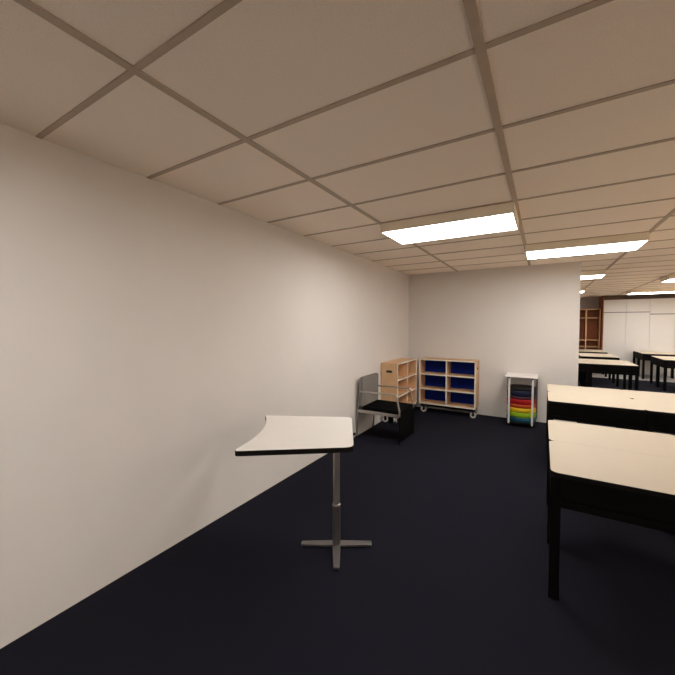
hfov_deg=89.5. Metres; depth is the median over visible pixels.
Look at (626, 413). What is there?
table
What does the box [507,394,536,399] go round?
round cushion
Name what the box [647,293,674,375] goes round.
storage cabinet
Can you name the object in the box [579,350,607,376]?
table
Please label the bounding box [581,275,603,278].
diffuser
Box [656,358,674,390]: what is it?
table
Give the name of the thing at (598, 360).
table
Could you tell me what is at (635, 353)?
table
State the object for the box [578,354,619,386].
table
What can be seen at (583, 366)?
table
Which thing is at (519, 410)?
round cushion
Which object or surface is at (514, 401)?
round cushion
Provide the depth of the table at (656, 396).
4.33 m
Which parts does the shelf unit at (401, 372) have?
panel, panel, shelf, shelf, panel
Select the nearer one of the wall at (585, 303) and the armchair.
the armchair
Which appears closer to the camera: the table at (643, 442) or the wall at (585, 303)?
the table at (643, 442)
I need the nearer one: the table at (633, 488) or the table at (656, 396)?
the table at (633, 488)
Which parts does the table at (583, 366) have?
leg, leg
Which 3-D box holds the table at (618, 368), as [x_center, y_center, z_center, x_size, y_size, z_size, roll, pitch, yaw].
[6.372,1.001,7.941,0.878,0.800,0.668,1,3,31]
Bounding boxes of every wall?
[0,123,408,648]
[408,261,580,422]
[580,297,599,308]
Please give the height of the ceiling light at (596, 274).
0.090 m
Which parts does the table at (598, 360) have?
leg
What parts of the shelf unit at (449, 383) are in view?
panel, shelf, panel, shelf, frame, panel, panel, panel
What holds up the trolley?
on the floor
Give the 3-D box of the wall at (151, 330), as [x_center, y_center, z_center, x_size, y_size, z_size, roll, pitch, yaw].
[1.169,0.077,6.748,0.150,2.737,19.950,1,3,31]
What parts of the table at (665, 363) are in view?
leg, leg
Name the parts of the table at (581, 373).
leg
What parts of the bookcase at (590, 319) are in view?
panel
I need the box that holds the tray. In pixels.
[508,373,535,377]
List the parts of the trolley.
post, plate, frame, post, post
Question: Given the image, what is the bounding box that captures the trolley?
[505,372,537,427]
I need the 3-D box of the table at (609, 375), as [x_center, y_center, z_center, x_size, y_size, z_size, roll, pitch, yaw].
[7.854,0.908,10.395,0.878,0.800,0.668,1,3,31]
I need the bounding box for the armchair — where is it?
[356,373,413,445]
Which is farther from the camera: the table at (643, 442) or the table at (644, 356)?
the table at (644, 356)
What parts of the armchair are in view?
leg, backrest, seat rail, arm, seat, arm, leg, panel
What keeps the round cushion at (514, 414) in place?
on the round cushion at (515, 419)
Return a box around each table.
[546,384,630,442]
[546,392,645,450]
[546,420,674,533]
[547,441,674,599]
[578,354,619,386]
[578,361,588,386]
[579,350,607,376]
[579,353,614,379]
[579,359,585,386]
[585,359,630,389]
[587,361,638,390]
[621,390,674,428]
[632,399,674,433]
[633,351,670,377]
[637,352,674,378]
[650,356,674,383]
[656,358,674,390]
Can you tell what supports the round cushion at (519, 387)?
on the round cushion at (512, 392)
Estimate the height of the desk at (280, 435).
0.901 m
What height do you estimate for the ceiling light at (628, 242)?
0.090 m
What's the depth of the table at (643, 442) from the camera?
2.72 m
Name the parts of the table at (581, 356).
leg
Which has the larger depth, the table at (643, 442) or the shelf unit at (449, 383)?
the shelf unit at (449, 383)
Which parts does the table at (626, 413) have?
leg, leg, rail, leg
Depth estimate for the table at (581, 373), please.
8.99 m
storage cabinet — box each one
[599,294,649,373]
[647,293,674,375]
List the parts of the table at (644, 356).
leg, leg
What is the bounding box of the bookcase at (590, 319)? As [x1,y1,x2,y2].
[579,309,600,349]
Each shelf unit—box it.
[381,358,416,422]
[419,357,478,417]
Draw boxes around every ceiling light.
[381,202,518,243]
[525,232,649,259]
[581,270,605,278]
[626,288,674,294]
[661,275,674,281]
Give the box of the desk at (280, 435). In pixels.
[235,415,371,570]
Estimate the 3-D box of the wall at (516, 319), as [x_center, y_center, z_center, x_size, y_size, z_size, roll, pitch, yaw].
[2.772,0.089,6.433,2.920,2.737,0.140,1,3,31]
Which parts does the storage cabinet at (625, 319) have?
panel, door, door, grip rail, door, door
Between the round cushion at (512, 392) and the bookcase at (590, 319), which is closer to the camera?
the round cushion at (512, 392)
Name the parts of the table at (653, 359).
leg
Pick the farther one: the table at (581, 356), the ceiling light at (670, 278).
the table at (581, 356)
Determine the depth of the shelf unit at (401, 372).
6.16 m
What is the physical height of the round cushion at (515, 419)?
0.079 m
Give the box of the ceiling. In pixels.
[0,0,674,297]
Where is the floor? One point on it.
(452, 579)
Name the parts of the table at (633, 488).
leg, leg, rail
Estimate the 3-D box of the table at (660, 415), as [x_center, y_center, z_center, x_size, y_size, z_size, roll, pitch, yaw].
[3.796,1.164,3.653,0.878,0.800,0.668,1,3,31]
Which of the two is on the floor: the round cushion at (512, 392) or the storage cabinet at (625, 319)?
the storage cabinet at (625, 319)
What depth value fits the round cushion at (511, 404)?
5.66 m
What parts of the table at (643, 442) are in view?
leg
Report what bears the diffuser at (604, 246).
attached to the ceiling light at (628, 242)
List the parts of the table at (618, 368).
leg, rail, leg, leg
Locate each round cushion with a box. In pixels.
[506,409,535,417]
[506,414,535,422]
[507,384,536,390]
[507,388,536,396]
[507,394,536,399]
[507,397,536,404]
[507,401,535,408]
[507,405,535,412]
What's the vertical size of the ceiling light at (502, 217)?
0.090 m
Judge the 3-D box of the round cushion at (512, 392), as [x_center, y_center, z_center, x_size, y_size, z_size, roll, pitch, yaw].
[3.158,0.931,5.842,0.452,0.098,0.452,1,3,31]
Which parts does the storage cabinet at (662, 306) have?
door, door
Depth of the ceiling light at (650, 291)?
9.98 m
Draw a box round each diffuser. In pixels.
[526,241,645,258]
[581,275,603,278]
[627,292,674,294]
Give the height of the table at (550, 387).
0.800 m
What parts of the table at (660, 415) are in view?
leg, rail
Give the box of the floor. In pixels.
[0,373,674,674]
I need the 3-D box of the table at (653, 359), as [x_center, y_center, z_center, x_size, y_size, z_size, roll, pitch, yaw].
[9.249,0.948,9.344,0.878,0.800,0.668,1,3,31]
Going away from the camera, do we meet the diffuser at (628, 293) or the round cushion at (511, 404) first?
the round cushion at (511, 404)
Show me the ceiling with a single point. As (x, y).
(330, 122)

